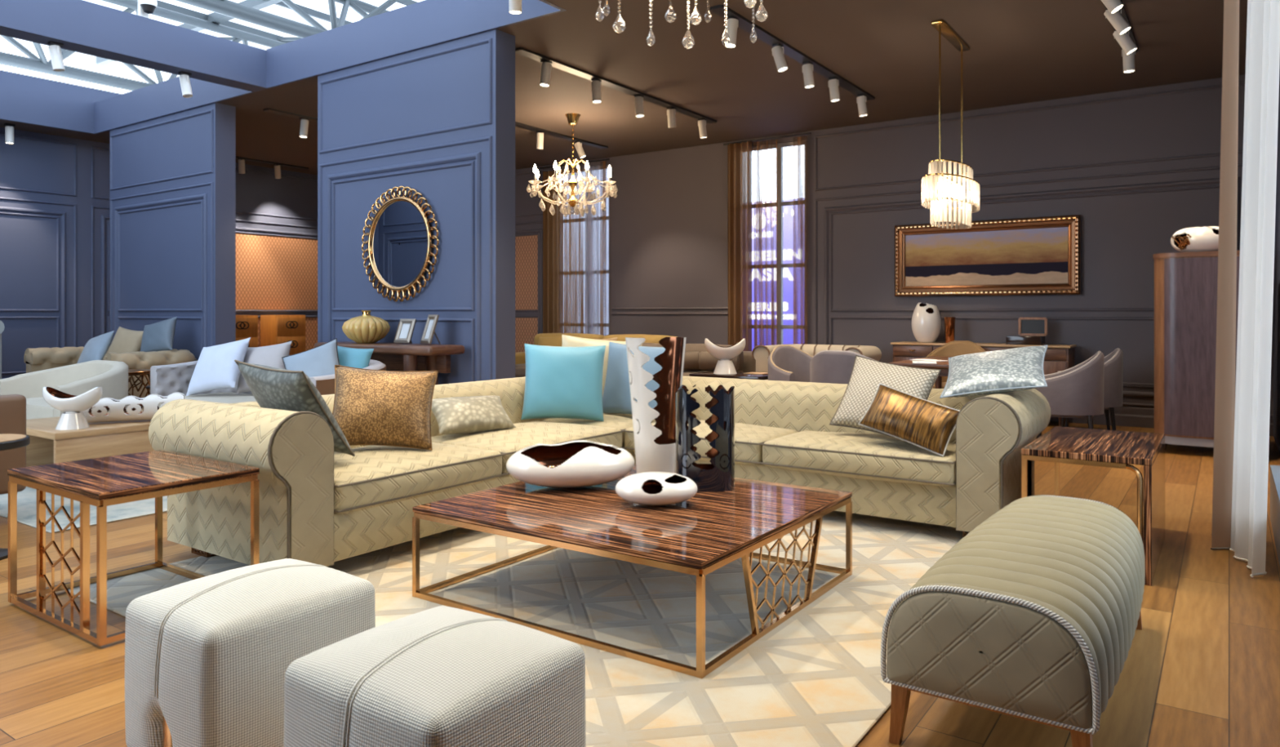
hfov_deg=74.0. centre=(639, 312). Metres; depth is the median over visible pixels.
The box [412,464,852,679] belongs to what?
coffee table
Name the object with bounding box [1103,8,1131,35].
track spotlight
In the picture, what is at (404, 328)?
photo
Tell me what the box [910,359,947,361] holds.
brochure
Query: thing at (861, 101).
track spotlight
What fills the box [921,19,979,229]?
pendant
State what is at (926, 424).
throw cushion
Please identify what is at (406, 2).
rib
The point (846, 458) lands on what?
seat cushion
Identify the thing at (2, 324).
chair
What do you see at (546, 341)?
throw cushion
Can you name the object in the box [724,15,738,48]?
track spotlight
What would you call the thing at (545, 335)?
cushion
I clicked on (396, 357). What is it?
console table
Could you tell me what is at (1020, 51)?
ceiling
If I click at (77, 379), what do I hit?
loveseat
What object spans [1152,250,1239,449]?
tall cabinet
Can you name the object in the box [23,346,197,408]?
sofa
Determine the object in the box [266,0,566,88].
ceiling beam
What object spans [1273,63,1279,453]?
wall window
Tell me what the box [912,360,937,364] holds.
brochure
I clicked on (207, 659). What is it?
pouf
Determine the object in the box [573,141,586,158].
track spotlight
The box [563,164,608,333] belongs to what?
window
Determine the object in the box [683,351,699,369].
bolster
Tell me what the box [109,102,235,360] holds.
wall
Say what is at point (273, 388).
throw cushion
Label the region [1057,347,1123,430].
tub chair
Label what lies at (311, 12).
rib
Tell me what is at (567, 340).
throw cushion
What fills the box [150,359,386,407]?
tufted sofa
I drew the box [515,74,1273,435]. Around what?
wall
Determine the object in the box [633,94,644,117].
track spotlight
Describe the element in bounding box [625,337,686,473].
sculptural vase
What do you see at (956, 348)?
tub chair
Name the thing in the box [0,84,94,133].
ceiling beam
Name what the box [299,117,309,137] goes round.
track spotlight
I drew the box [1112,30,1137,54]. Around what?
track spotlight
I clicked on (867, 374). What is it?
throw cushion
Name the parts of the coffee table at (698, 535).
leg, rail, rail, frame, leg, panel post, rail, fretwork panel, rail, panel post, leg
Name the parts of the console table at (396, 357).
leg, leg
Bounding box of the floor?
[0,421,1279,746]
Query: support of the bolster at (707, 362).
on the sofa at (746, 362)
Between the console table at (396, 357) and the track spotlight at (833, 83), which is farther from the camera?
the track spotlight at (833, 83)
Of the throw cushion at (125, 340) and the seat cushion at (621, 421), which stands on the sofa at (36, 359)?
the throw cushion at (125, 340)
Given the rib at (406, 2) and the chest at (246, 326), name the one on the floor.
the chest at (246, 326)
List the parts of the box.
lid frame, lid panel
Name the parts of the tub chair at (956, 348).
seat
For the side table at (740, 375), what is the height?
0.555 m
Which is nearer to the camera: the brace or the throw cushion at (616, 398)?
the throw cushion at (616, 398)
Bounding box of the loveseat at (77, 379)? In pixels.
[0,360,128,419]
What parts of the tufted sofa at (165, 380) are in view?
panel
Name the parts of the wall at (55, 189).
moulding, moulding, moulding, moulding, moulding, moulding, moulding, moulding, moulding, moulding, wallpaper panel, wallpaper panel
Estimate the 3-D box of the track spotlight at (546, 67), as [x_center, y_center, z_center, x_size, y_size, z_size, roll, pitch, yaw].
[-0.890,-2.269,8.033,0.108,0.247,0.115,0,0,35]
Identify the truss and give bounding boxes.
[0,0,284,90]
[174,0,398,38]
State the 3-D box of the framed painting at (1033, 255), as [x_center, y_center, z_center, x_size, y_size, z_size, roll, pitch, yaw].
[4.006,-0.642,9.937,2.055,0.875,0.102,0,0,35]
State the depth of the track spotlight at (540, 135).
11.11 m
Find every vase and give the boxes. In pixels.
[42,386,102,430]
[342,310,390,343]
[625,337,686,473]
[675,384,734,491]
[911,302,941,342]
[1170,226,1218,252]
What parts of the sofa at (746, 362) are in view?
arm, backrest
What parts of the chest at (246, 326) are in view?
handle, drawer, drawer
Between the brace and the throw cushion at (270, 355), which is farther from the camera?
the brace
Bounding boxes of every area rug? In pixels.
[0,486,167,533]
[64,511,962,746]
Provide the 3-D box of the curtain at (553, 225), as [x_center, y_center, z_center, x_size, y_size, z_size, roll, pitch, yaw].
[-1.415,-0.545,13.627,0.420,3.470,0.093,0,0,35]
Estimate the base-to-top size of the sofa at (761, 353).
0.842 m
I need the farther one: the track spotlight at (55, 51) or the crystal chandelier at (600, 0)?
the track spotlight at (55, 51)
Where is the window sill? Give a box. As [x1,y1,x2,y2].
[1270,464,1279,565]
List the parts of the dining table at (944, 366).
leg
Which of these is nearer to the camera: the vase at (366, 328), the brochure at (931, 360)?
the vase at (366, 328)
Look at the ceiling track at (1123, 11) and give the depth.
7.09 m
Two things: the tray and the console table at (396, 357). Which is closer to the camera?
the console table at (396, 357)
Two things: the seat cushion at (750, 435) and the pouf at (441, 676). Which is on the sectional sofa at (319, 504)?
the seat cushion at (750, 435)
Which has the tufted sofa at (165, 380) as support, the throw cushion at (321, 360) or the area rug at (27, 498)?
the throw cushion at (321, 360)
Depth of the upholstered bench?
2.32 m
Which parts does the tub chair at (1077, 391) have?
seat, leg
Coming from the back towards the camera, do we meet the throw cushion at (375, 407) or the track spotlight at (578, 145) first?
the track spotlight at (578, 145)
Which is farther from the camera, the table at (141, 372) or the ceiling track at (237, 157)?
the ceiling track at (237, 157)
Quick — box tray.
[743,372,768,374]
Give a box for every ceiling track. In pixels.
[235,155,308,169]
[262,107,317,122]
[515,47,716,123]
[515,121,608,149]
[710,4,875,100]
[1102,0,1138,53]
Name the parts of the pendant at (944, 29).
rod, bulb, bulb, bulb, ceiling plate, bulb, bulb, rod, bulb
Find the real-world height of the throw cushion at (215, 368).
0.530 m
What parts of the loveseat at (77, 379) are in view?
seat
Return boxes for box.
[1005,317,1047,345]
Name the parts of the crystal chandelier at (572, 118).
bulb, bulb, arm, arm, bulb, arm, chain, stem, arm, bulb, arm, arm, bulb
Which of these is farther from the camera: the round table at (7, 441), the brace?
the brace
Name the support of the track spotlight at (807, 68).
attached to the ceiling track at (745, 24)
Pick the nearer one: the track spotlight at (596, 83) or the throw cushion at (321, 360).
the throw cushion at (321, 360)
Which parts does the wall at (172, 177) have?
moulding, moulding, moulding, moulding, moulding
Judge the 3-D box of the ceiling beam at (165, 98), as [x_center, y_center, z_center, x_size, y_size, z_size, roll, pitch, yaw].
[-5.754,-2.603,10.302,3.780,0.414,0.030,0,0,35]
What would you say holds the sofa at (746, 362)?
on the floor
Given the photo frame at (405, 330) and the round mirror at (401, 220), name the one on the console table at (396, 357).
the photo frame at (405, 330)
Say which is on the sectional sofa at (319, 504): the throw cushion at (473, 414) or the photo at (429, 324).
the throw cushion at (473, 414)
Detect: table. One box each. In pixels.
[0,433,30,559]
[7,449,259,646]
[26,407,159,466]
[128,368,150,405]
[314,341,464,384]
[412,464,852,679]
[688,370,768,379]
[888,356,952,388]
[1021,426,1164,586]
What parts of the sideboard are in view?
door, drawer, drawer, door, drawer, leg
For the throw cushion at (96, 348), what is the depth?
10.02 m
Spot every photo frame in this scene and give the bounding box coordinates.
[393,319,416,343]
[420,314,440,344]
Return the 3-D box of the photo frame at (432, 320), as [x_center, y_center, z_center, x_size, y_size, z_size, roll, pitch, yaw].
[-1.789,0.143,7.322,0.150,0.256,0.168,0,0,-41]
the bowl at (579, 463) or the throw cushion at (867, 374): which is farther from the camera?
the throw cushion at (867, 374)
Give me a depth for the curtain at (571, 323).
13.39 m
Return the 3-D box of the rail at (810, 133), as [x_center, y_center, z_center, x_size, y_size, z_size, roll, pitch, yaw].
[1.702,-2.350,11.489,1.300,0.024,0.024,0,0,35]
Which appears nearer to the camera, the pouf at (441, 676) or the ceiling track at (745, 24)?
the pouf at (441, 676)
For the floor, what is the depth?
3.06 m
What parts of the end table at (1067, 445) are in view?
leg, leg, frame, panel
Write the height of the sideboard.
0.870 m
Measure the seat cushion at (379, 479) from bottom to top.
0.240 m
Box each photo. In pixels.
[399,323,410,337]
[424,319,434,338]
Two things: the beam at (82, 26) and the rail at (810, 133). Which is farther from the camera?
the rail at (810, 133)
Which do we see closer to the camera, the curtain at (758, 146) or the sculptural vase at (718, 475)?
the sculptural vase at (718, 475)
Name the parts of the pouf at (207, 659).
leg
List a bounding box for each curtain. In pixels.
[542,169,563,333]
[563,167,583,333]
[584,164,599,334]
[600,160,606,334]
[727,141,751,351]
[754,138,777,346]
[792,136,807,344]
[1210,0,1239,550]
[1229,0,1279,577]
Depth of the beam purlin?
19.37 m
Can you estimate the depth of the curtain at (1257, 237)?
4.02 m
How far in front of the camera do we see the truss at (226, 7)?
15.35 m
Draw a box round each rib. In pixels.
[135,0,293,43]
[262,0,352,25]
[396,0,417,5]
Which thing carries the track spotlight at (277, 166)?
attached to the ceiling track at (237, 157)
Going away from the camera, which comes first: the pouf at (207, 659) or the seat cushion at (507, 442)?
the pouf at (207, 659)
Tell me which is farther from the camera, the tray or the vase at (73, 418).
the tray
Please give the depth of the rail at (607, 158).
13.29 m
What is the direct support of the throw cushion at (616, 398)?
on the sectional sofa at (319, 504)
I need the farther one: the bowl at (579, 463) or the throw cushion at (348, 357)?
the throw cushion at (348, 357)
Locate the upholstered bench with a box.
[880,494,1145,746]
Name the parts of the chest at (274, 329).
drawer, drawer, handle, handle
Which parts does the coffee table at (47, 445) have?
panel, panel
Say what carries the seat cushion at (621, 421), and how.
on the sectional sofa at (319, 504)
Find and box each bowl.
[81,391,184,422]
[506,440,634,488]
[614,471,697,505]
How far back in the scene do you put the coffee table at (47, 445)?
5.96 m
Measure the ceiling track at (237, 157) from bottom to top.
0.026 m
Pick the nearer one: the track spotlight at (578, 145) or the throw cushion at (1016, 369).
the throw cushion at (1016, 369)
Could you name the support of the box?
on the sideboard
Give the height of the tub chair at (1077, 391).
0.871 m
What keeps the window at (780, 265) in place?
in the wall
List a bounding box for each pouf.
[124,558,375,746]
[284,605,585,746]
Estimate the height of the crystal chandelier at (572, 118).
1.206 m
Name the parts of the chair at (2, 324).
backrest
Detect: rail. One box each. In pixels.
[539,158,609,168]
[723,132,811,145]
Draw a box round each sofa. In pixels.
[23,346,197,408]
[148,375,1051,566]
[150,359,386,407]
[515,333,755,377]
[751,343,881,380]
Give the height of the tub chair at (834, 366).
0.896 m
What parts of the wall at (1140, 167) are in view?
wallpaper panel, wallpaper panel, moulding, moulding, moulding, moulding, moulding, moulding, moulding, moulding, moulding, moulding, moulding, moulding, moulding, skirting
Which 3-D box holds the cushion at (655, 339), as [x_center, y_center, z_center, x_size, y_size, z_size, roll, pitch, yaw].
[0.008,0.540,11.897,1.250,0.480,0.320,0,0,35]
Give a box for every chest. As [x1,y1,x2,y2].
[235,315,257,346]
[260,315,305,355]
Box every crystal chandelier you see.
[526,113,617,216]
[595,0,767,48]
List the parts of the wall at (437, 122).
moulding, moulding, moulding, moulding, moulding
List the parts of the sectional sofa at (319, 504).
arm, backrest, backrest, arm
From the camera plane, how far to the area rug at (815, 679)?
3.40 m
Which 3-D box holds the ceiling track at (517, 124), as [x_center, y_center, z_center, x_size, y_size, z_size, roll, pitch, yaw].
[-1.138,-2.389,11.378,0.120,0.026,2.224,0,0,35]
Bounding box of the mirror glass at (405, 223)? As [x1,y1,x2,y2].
[371,200,427,287]
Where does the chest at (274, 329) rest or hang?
on the floor
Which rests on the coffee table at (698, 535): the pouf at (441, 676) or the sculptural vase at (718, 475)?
the sculptural vase at (718, 475)
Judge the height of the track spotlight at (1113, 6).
0.244 m
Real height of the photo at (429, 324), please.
0.169 m
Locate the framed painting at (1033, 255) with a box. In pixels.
[894,214,1080,296]
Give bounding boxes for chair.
[0,320,4,378]
[768,345,813,382]
[809,350,876,383]
[925,340,986,388]
[1035,351,1104,438]
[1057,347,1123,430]
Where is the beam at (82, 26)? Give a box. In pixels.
[0,0,267,92]
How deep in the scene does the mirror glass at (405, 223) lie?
7.83 m
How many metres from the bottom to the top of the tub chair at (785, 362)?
0.875 m
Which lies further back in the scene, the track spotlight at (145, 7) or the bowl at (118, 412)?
the track spotlight at (145, 7)
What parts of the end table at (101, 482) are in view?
leg, panel post, rail, fretwork panel, panel post, rail, leg, rail, frame, leg, rail, leg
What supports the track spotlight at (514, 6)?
attached to the ceiling
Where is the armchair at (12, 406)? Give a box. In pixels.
[0,394,26,524]
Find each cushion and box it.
[76,330,114,363]
[107,326,143,353]
[140,316,177,351]
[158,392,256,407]
[186,337,250,395]
[234,360,355,456]
[235,341,291,394]
[281,337,340,377]
[332,364,438,450]
[333,442,502,513]
[337,346,373,368]
[431,395,516,434]
[431,420,622,475]
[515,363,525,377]
[520,343,605,421]
[533,333,604,345]
[537,336,562,346]
[541,413,656,446]
[561,334,642,394]
[593,337,617,341]
[602,333,677,343]
[602,342,665,414]
[623,419,797,464]
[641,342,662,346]
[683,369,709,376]
[762,430,955,486]
[829,355,941,439]
[857,382,959,457]
[939,344,1048,398]
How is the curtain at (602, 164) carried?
hanging from the rail at (607, 158)
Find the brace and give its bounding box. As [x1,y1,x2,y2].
[217,36,301,40]
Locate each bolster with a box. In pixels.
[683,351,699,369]
[698,351,738,370]
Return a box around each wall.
[0,70,317,378]
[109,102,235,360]
[317,29,515,384]
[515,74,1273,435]
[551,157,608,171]
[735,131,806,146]
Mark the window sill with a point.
(1274, 469)
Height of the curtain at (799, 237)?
3.515 m
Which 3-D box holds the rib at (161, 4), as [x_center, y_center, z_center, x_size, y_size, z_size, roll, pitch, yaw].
[-11.380,-6.810,17.631,0.070,0.140,28.000,0,0,35]
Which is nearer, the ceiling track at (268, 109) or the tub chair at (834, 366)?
the tub chair at (834, 366)
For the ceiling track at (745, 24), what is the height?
0.026 m
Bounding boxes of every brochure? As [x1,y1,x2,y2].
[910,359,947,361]
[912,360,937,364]
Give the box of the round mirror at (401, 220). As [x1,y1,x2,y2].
[361,185,439,302]
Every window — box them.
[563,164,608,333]
[563,168,608,336]
[751,141,806,344]
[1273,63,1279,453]
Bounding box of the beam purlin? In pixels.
[96,0,281,66]
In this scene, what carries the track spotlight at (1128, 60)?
attached to the ceiling track at (1123, 11)
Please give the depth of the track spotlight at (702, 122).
10.38 m
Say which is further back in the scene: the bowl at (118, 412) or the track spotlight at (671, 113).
the track spotlight at (671, 113)
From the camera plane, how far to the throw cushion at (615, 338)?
11.65 m
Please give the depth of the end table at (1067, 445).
4.07 m
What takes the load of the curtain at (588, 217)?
hanging from the rail at (607, 158)
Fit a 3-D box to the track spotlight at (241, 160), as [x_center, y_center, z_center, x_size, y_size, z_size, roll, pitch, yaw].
[-6.144,-2.268,13.099,0.142,0.248,0.128,0,0,35]
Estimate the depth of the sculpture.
9.25 m
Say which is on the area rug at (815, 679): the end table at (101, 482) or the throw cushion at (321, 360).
the end table at (101, 482)
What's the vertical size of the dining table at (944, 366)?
0.755 m
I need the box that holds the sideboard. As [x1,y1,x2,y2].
[890,341,1076,426]
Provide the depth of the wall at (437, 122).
7.57 m
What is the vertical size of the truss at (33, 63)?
1.630 m
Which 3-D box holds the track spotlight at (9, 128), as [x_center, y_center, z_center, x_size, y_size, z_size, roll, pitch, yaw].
[-7.990,-2.271,10.764,0.108,0.242,0.100,0,0,35]
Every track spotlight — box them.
[4,123,15,143]
[47,40,65,71]
[137,0,157,17]
[178,71,192,97]
[237,156,245,173]
[273,162,281,178]
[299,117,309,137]
[508,0,521,14]
[535,130,544,149]
[539,59,552,87]
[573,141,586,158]
[591,78,601,103]
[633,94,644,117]
[666,106,675,128]
[697,118,706,137]
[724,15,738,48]
[771,43,787,71]
[802,61,814,88]
[827,76,839,102]
[856,93,867,116]
[1101,0,1123,13]
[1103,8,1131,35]
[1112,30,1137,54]
[1121,49,1135,73]
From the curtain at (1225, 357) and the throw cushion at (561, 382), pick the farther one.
the throw cushion at (561, 382)
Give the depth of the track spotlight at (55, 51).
7.52 m
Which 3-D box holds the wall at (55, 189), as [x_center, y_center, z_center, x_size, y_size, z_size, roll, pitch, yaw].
[-8.542,-0.960,10.733,0.228,4.360,13.500,0,0,35]
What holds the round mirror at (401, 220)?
attached to the wall at (437, 122)
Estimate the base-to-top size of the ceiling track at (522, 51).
0.026 m
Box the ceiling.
[0,0,1247,175]
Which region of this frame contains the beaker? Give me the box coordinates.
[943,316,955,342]
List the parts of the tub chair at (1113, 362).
leg, leg, leg, leg, backrest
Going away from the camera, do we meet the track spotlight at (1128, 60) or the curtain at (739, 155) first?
the track spotlight at (1128, 60)
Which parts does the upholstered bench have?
leg, frame, panel, leg, leg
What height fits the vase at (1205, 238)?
0.230 m
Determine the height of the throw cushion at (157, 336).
0.480 m
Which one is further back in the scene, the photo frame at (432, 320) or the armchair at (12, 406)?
the photo frame at (432, 320)
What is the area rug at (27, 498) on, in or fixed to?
on the floor
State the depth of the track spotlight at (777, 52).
7.51 m
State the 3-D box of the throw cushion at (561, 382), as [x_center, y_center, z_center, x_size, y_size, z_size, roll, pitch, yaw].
[-0.530,0.481,5.902,0.586,0.532,0.237,0,0,-4]
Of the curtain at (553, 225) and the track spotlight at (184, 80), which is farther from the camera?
the curtain at (553, 225)
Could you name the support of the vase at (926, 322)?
on the sideboard

